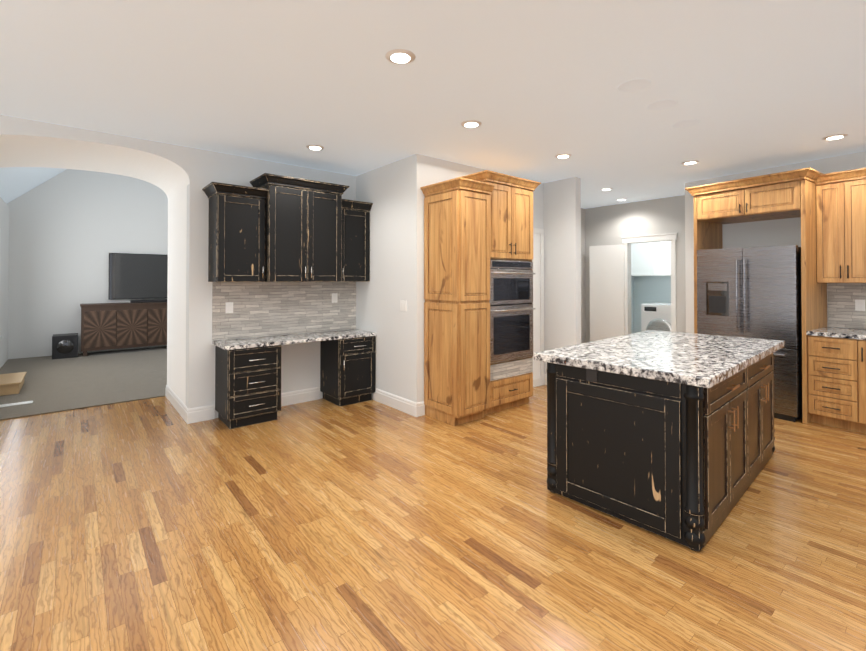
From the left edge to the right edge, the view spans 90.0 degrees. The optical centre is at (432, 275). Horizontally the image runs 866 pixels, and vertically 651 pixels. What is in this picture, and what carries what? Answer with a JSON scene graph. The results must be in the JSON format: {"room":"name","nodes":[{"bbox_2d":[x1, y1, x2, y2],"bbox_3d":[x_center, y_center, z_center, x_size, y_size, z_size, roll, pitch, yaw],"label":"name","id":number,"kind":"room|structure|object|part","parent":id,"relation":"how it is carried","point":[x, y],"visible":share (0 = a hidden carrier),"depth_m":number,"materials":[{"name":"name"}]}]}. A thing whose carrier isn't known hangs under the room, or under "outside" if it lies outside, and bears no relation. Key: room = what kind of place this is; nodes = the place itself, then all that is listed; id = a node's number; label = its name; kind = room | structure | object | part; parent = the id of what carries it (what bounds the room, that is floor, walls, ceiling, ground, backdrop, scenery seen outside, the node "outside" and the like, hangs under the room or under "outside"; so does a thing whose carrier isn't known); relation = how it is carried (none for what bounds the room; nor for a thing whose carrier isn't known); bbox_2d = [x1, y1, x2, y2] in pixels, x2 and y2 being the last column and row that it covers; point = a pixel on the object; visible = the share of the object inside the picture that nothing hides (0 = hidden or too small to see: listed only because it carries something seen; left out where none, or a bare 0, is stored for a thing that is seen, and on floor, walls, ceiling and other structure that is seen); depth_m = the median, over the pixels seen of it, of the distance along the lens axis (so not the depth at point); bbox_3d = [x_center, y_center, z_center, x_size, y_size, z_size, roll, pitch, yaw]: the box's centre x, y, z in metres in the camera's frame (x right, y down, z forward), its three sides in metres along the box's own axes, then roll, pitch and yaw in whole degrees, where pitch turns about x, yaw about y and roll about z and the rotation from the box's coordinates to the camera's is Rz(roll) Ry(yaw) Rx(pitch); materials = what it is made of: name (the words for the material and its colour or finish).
{"room":"kitchen","nodes":[
{"label":"kitchen","id":0,"kind":"room"},
{"bbox_2d":[0,346,166,420],"bbox_3d":[-4.041,1.520,7.688,5.640,0.072,4.690,0,-1,-40],"label":"floor carpet","id":1,"kind":"object","parent":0,"point":[81,381],"depth_m":6.06,"materials":[{"name":"beige carpet"}]},
{"bbox_2d":[0,372,26,395],"bbox_3d":[-5.478,1.391,5.559,0.330,0.142,0.800,0,-1,-40],"label":"step","id":2,"kind":"structure","parent":1,"relation":"on","point":[11,383],"depth_m":5.39,"materials":[{"name":"brown"}]},
{"bbox_2d":[0,401,32,406],"bbox_3d":[-4.725,1.451,4.891,0.300,0.010,0.110,0,-1,-40],"label":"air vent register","id":3,"kind":"object","parent":1,"relation":"on","point":[17,403],"visible":1,"depth_m":4.90,"materials":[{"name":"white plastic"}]},
{"bbox_2d":[52,333,77,358],"bbox_3d":[-6.715,1.282,7.912,0.360,0.407,0.400,0,-1,-40],"label":"subwoofer","id":4,"kind":"object","parent":1,"relation":"on","point":[64,345],"visible":1,"depth_m":7.77,"materials":[{"name":"black plastic"}]},
{"bbox_2d":[80,302,166,355],"bbox_3d":[-5.801,1.025,8.755,2.070,0.965,0.470,0,-1,-40],"label":"sideboard","id":5,"kind":"object","parent":1,"relation":"on","point":[107,326],"visible":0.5,"depth_m":8.33,"materials":[{"name":"brown wood"}]},
{"bbox_2d":[130,299,166,302],"bbox_3d":[-5.583,0.512,8.856,1.000,0.059,0.100,0,-1,-40],"label":"soundbar","id":6,"kind":"object","parent":5,"relation":"on","point":[148,300],"visible":0.6,"depth_m":8.70,"materials":[{"name":"black plastic"}]},
{"bbox_2d":[0,115,685,417],"bbox_3d":[-0.409,-1.331,4.893,13.040,5.600,13.670,0,-1,-40],"label":"wall","id":7,"kind":"structure","parent":0,"point":[83,215],"depth_m":5.36,"materials":[{"name":"white paint"}]},
{"bbox_2d":[0,228,3,340],"bbox_3d":[-5.866,0.136,5.641,0.160,2.640,2.660,0,-1,-40],"label":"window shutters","id":8,"kind":"object","parent":7,"relation":"attached to","point":[1,337],"visible":1,"depth_m":6.66,"materials":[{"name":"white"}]},
{"bbox_2d":[108,253,167,299],"bbox_3d":[-5.787,0.018,9.093,1.640,0.925,0.075,0,-1,-40],"label":"tv","id":9,"kind":"object","parent":7,"relation":"attached to","point":[138,276],"visible":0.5,"depth_m":8.84,"materials":[{"name":"black plastic"}]},
{"bbox_2d":[165,385,190,423],"bbox_3d":[-2.837,1.395,4.781,0.018,0.146,1.327,0,-1,-40],"label":"baseboard","id":10,"kind":"structure","parent":7,"relation":"attached to","point":[181,408],"depth_m":4.62,"materials":[{"name":"white wood"}]},
{"bbox_2d":[206,182,257,281],"bbox_3d":[-1.999,-0.407,4.420,0.458,0.942,0.350,0,-1,-40],"label":"upper cabinet","id":11,"kind":"object","parent":7,"relation":"attached to","point":[233,209],"depth_m":4.26,"materials":[{"name":"black wood"}]},
{"bbox_2d":[250,173,313,281],"bbox_3d":[-1.639,-0.474,4.667,0.545,1.082,0.430,0,-1,-40],"label":"upper cabinet","id":12,"kind":"object","parent":7,"relation":"attached to","point":[280,228],"depth_m":4.49,"materials":[{"name":"black wood"}]},
{"bbox_2d":[212,282,355,339],"bbox_3d":[-1.615,0.369,4.954,1.659,0.594,0.012,0,-1,-40],"label":"backsplash","id":13,"kind":"structure","parent":7,"relation":"attached to","point":[260,309],"depth_m":4.86,"materials":[{"name":"tile"}]},
{"bbox_2d":[225,302,232,312],"bbox_3d":[-2.125,0.335,4.520,0.075,0.115,0.008,0,-1,-40],"label":"outlet","id":14,"kind":"object","parent":13,"relation":"attached to","point":[229,307],"visible":1,"depth_m":4.52,"materials":[{"name":"white plastic"}]},
{"bbox_2d":[332,293,337,302],"bbox_3d":[-1.200,0.273,5.285,0.075,0.115,0.008,0,-1,-40],"label":"outlet","id":15,"kind":"object","parent":13,"relation":"attached to","point":[334,297],"visible":1,"depth_m":5.28,"materials":[{"name":"white plastic"}]},
{"bbox_2d":[281,387,319,405],"bbox_3d":[-1.590,1.397,4.962,0.620,0.146,0.016,0,-1,-40],"label":"baseboard","id":16,"kind":"structure","parent":7,"relation":"attached to","point":[305,395],"depth_m":5.00,"materials":[{"name":"white wood"}]},
{"bbox_2d":[314,181,349,281],"bbox_3d":[-1.320,-0.472,4.931,0.545,1.082,0.430,0,-1,-40],"label":"upper cabinet","id":17,"kind":"object","parent":7,"relation":"attached to","point":[331,212],"depth_m":4.81,"materials":[{"name":"black wood"}]},
{"bbox_2d":[350,201,372,280],"bbox_3d":[-1.028,-0.399,5.223,0.414,0.942,0.350,0,-1,-40],"label":"upper cabinet","id":18,"kind":"object","parent":7,"relation":"attached to","point":[359,210],"depth_m":5.14,"materials":[{"name":"black wood"}]},
{"bbox_2d":[373,388,420,416],"bbox_3d":[-0.423,1.395,4.811,0.042,0.146,0.837,0,-1,-40],"label":"baseboard","id":19,"kind":"structure","parent":7,"relation":"attached to","point":[407,406],"depth_m":4.72,"materials":[{"name":"white wood"}]},
{"bbox_2d":[400,300,406,310],"bbox_3d":[-0.320,0.327,4.684,0.008,0.115,0.121,0,-1,-40],"label":"light switch","id":20,"kind":"object","parent":7,"relation":"attached to","point":[403,305],"visible":1,"depth_m":4.68,"materials":[{"name":"white plastic"}]},
{"bbox_2d":[464,170,535,261],"bbox_3d":[0.704,-0.623,4.925,0.785,0.900,0.480,0,-1,-40],"label":"upper cabinet","id":21,"kind":"object","parent":7,"relation":"attached to","point":[512,198],"depth_m":4.73,"materials":[{"name":"brown wood"}]},
{"bbox_2d":[489,260,535,363],"bbox_3d":[0.739,0.381,4.874,0.737,1.085,0.506,0,-1,-40],"label":"wall oven","id":22,"kind":"object","parent":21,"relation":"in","point":[511,310],"visible":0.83,"depth_m":4.70,"materials":[{"name":"silver metal"}]},
{"bbox_2d":[533,375,540,386],"bbox_3d":[1.190,1.403,5.612,0.844,0.146,0.018,0,-1,-40],"label":"baseboard","id":23,"kind":"structure","parent":7,"relation":"attached to","point":[536,379],"depth_m":5.77,"materials":[{"name":"white wood"}]},
{"bbox_2d":[532,228,543,384],"bbox_3d":[1.189,0.421,5.620,0.810,2.110,0.017,0,-1,-40],"label":"door frame","id":24,"kind":"structure","parent":7,"relation":"attached to","point":[538,293],"depth_m":5.81,"materials":[{"name":"white"}]},
{"bbox_2d":[544,374,546,384],"bbox_3d":[1.675,1.404,5.675,0.020,0.146,0.472,0,-1,-40],"label":"baseboard","id":25,"kind":"structure","parent":7,"relation":"attached to","point":[545,375],"depth_m":5.85,"materials":[{"name":"white wood"}]},
{"bbox_2d":[589,244,624,341],"bbox_3d":[3.059,0.475,7.622,0.120,2.018,0.601,0,-1,-40],"label":"laundry door","id":26,"kind":"structure","parent":7,"relation":"in","point":[607,287],"depth_m":7.60,"materials":[{"name":"white wood"}]},
{"bbox_2d":[631,243,646,275],"bbox_3d":[4.354,-0.367,8.885,0.350,0.750,0.534,0,-1,-40],"label":"upper cabinet","id":27,"kind":"object","parent":7,"relation":"attached to","point":[638,250],"depth_m":8.81,"materials":[{"name":"white wood"}]},
{"bbox_2d":[621,233,677,334],"bbox_3d":[3.546,0.411,7.128,0.033,2.160,0.900,0,-1,-40],"label":"door frame","id":28,"kind":"structure","parent":7,"relation":"attached to","point":[669,236],"depth_m":6.95,"materials":[{"name":"white wood"}]},
{"bbox_2d":[647,241,670,275],"bbox_3d":[4.638,-0.370,8.541,0.350,0.750,0.590,0,-1,-40],"label":"upper cabinet","id":29,"kind":"object","parent":7,"relation":"attached to","point":[650,258],"depth_m":8.51,"materials":[{"name":"white wood"}]},
{"bbox_2d":[0,385,865,650],"bbox_3d":[1.086,1.481,3.058,13.040,0.060,8.980,0,-1,-40],"label":"floor","id":30,"kind":"structure","parent":0,"point":[161,524],"depth_m":2.32,"materials":[{"name":"brown wood"}]},
{"bbox_2d":[215,336,375,428],"bbox_3d":[-1.439,1.087,4.755,1.626,0.762,0.526,0,-1,-40],"label":"desk","id":31,"kind":"object","parent":30,"relation":"on","point":[237,372],"depth_m":4.34,"materials":[{"name":"black wood"}]},
{"bbox_2d":[212,329,376,349],"bbox_3d":[-1.459,0.686,4.759,1.656,0.036,0.500,0,-1,-40],"label":"countertop","id":32,"kind":"structure","parent":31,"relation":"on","point":[242,343],"depth_m":4.58,"materials":[{"name":"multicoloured stone"}]},
{"bbox_3d":[-1.277,1.028,4.572,1.283,0.471,0.036,0,-1,-40],"label":"desk base handle","id":33,"kind":"part","parent":31,"relation":"part of","materials":[{"name":"silver metal"}]},
{"bbox_2d":[420,178,491,425],"bbox_3d":[0.239,0.269,4.506,0.455,2.392,0.520,0,-1,-40],"label":"tall cabinet","id":34,"kind":"object","parent":30,"relation":"on","point":[475,223],"depth_m":4.31,"materials":[{"name":"brown wood"}]},
{"bbox_2d":[492,357,532,412],"bbox_3d":[0.704,1.203,4.907,0.785,0.532,0.480,0,-1,-40],"label":"base cabinet","id":35,"kind":"object","parent":30,"relation":"on","point":[512,381],"depth_m":4.74,"materials":[{"name":"brown wood"}]},
{"bbox_2d":[641,302,670,331],"bbox_3d":[4.423,1.010,8.136,0.790,0.958,0.685,0,-1,-40],"label":"dryer","id":36,"kind":"object","parent":30,"relation":"on","point":[655,316],"visible":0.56,"depth_m":7.95,"materials":[{"name":"white metal"}]},
{"bbox_2d":[547,353,774,550],"bbox_3d":[1.770,1.015,3.209,1.952,0.875,1.050,0,-1,-40],"label":"kitchen island","id":37,"kind":"object","parent":30,"relation":"on","point":[683,464],"depth_m":2.53,"materials":[{"name":"black wood"}]},
{"bbox_2d":[534,330,783,387],"bbox_3d":[1.764,0.550,3.220,2.041,0.052,1.142,0,-1,-40],"label":"island countertop","id":38,"kind":"structure","parent":37,"relation":"on","point":[702,360],"depth_m":2.86,"materials":[{"name":"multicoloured stone"}]},
{"bbox_3d":[1.734,0.749,2.919,1.500,0.330,0.643,0,-1,-40],"label":"kitchen island handle","id":39,"kind":"part","parent":37,"relation":"part of","materials":[{"name":"silver metal"}]},
{"bbox_2d":[697,245,801,421],"bbox_3d":[3.616,0.584,4.861,0.796,1.770,0.920,0,-1,-35],"label":"fridge","id":40,"kind":"object","parent":30,"relation":"on","point":[750,292],"visible":0.65,"depth_m":4.53,"materials":[{"name":"silver metal"}]},
{"bbox_2d":[802,335,865,432],"bbox_3d":[4.145,1.025,4.153,0.813,0.873,0.761,0,-1,-40],"label":"base cabinet","id":41,"kind":"object","parent":30,"relation":"on","point":[833,370],"depth_m":4.12,"materials":[{"name":"brown wood"}]},
{"bbox_2d":[802,327,865,342],"bbox_3d":[4.469,0.563,3.752,0.831,0.040,1.818,0,-1,-40],"label":"countertop","id":42,"kind":"structure","parent":41,"relation":"on","point":[814,332],"depth_m":4.21,"materials":[{"name":"grey stone"}]},
{"bbox_2d":[0,0,865,208],"bbox_3d":[-0.409,-2.542,4.905,13.040,2.659,13.670,0,-1,-40],"label":"ceiling","id":43,"kind":"structure","parent":0,"point":[750,85],"depth_m":2.88,"materials":[{"name":"white paint"}]},
{"bbox_2d":[306,145,323,149],"bbox_3d":[-1.171,-1.272,4.308,0.180,0.010,0.180,0,-1,-40],"label":"recessed light","id":44,"kind":"object","parent":43,"relation":"in","point":[316,147],"visible":0.98,"depth_m":4.29,"materials":[{"name":"white plastic"}]},
{"bbox_2d":[385,49,415,63],"bbox_3d":[-0.193,-1.289,2.561,0.180,0.010,0.180,0,-1,-40],"label":"recessed light","id":45,"kind":"object","parent":43,"relation":"in","point":[399,56],"visible":1,"depth_m":2.54,"materials":[{"name":"white plastic"}]},
{"bbox_2d":[461,120,481,127],"bbox_3d":[0.324,-1.278,3.662,0.180,0.010,0.180,0,-1,-40],"label":"recessed light","id":46,"kind":"object","parent":43,"relation":"in","point":[471,123],"visible":1,"depth_m":3.65,"materials":[{"name":"white"}]},
{"bbox_2d":[555,153,571,157],"bbox_3d":[1.386,-1.269,4.606,0.180,0.010,0.180,0,-1,-40],"label":"recessed light","id":47,"kind":"object","parent":43,"relation":"in","point":[565,155],"visible":1,"depth_m":4.58,"materials":[{"name":"white plastic"}]},
{"bbox_2d":[617,78,650,91],"bbox_3d":[1.363,-1.288,2.939,0.210,0.004,0.210,0,-1,-40],"label":"ceiling speaker","id":48,"kind":"object","parent":43,"relation":"attached to","point":[635,85],"visible":1,"depth_m":2.93,"materials":[{"name":"white plastic"}]},
{"bbox_2d":[647,99,677,110],"bbox_3d":[1.728,-1.285,3.267,0.210,0.004,0.210,0,-1,-40],"label":"ceiling speaker","id":49,"kind":"object","parent":43,"relation":"attached to","point":[662,104],"visible":1,"depth_m":3.25,"materials":[{"name":"white plastic"}]},
{"bbox_2d":[672,119,699,127],"bbox_3d":[2.134,-1.281,3.654,0.210,0.004,0.210,0,-1,-40],"label":"ceiling speaker","id":50,"kind":"object","parent":43,"relation":"attached to","point":[686,123],"visible":1,"depth_m":3.65,"materials":[{"name":"white plastic"}]},
{"bbox_2d":[681,160,698,164],"bbox_3d":[2.888,-1.266,4.861,0.180,0.010,0.180,0,-1,-40],"label":"recessed light","id":51,"kind":"object","parent":43,"relation":"in","point":[690,162],"visible":1,"depth_m":4.83,"materials":[{"name":"white"}]},
{"bbox_2d":[822,134,847,139],"bbox_3d":[3.708,-1.275,3.995,0.180,0.010,0.180,0,-1,-40],"label":"recessed light","id":52,"kind":"object","parent":43,"relation":"in","point":[834,137],"visible":0.98,"depth_m":3.98,"materials":[{"name":"white"}]},
{"bbox_2d":[685,151,865,332],"bbox_3d":[4.800,0.090,4.017,0.552,2.740,4.615,0,-1,-40],"label":"wall","id":53,"kind":"structure","parent":0,"point":[780,232],"depth_m":4.93,"materials":[{"name":"white paint"}]},
{"bbox_2d":[693,180,748,226],"bbox_3d":[3.519,-0.848,5.102,0.766,0.387,0.535,0,-1,-40],"label":"upper cabinet","id":54,"kind":"object","parent":53,"relation":"attached to","point":[715,204],"depth_m":4.97,"materials":[{"name":"brown wood"}]},
{"bbox_2d":[737,167,812,221],"bbox_3d":[3.811,-0.851,4.749,0.766,0.387,0.596,0,-1,-40],"label":"upper cabinet","id":55,"kind":"object","parent":53,"relation":"attached to","point":[787,194],"depth_m":4.50,"materials":[{"name":"brown wood"}]},
{"bbox_2d":[809,168,865,282],"bbox_3d":[4.327,-0.479,4.187,0.509,1.102,0.911,0,-1,-40],"label":"upper cabinet","id":56,"kind":"object","parent":53,"relation":"attached to","point":[829,209],"depth_m":4.32,"materials":[{"name":"brown wood"}]},
{"bbox_2d":[827,283,865,328],"bbox_3d":[4.751,0.307,3.942,0.012,0.469,1.755,0,-1,-35],"label":"backsplash","id":57,"kind":"structure","parent":53,"relation":"attached to","point":[842,298],"depth_m":4.54,"materials":[{"name":"tile"}]},
{"bbox_2d":[855,300,864,310],"bbox_3d":[4.390,0.304,4.449,0.008,0.115,0.075,0,-1,-35],"label":"outlet","id":58,"kind":"object","parent":57,"relation":"attached to","point":[859,305],"visible":1,"depth_m":4.45,"materials":[{"name":"white plastic"}]}
]}

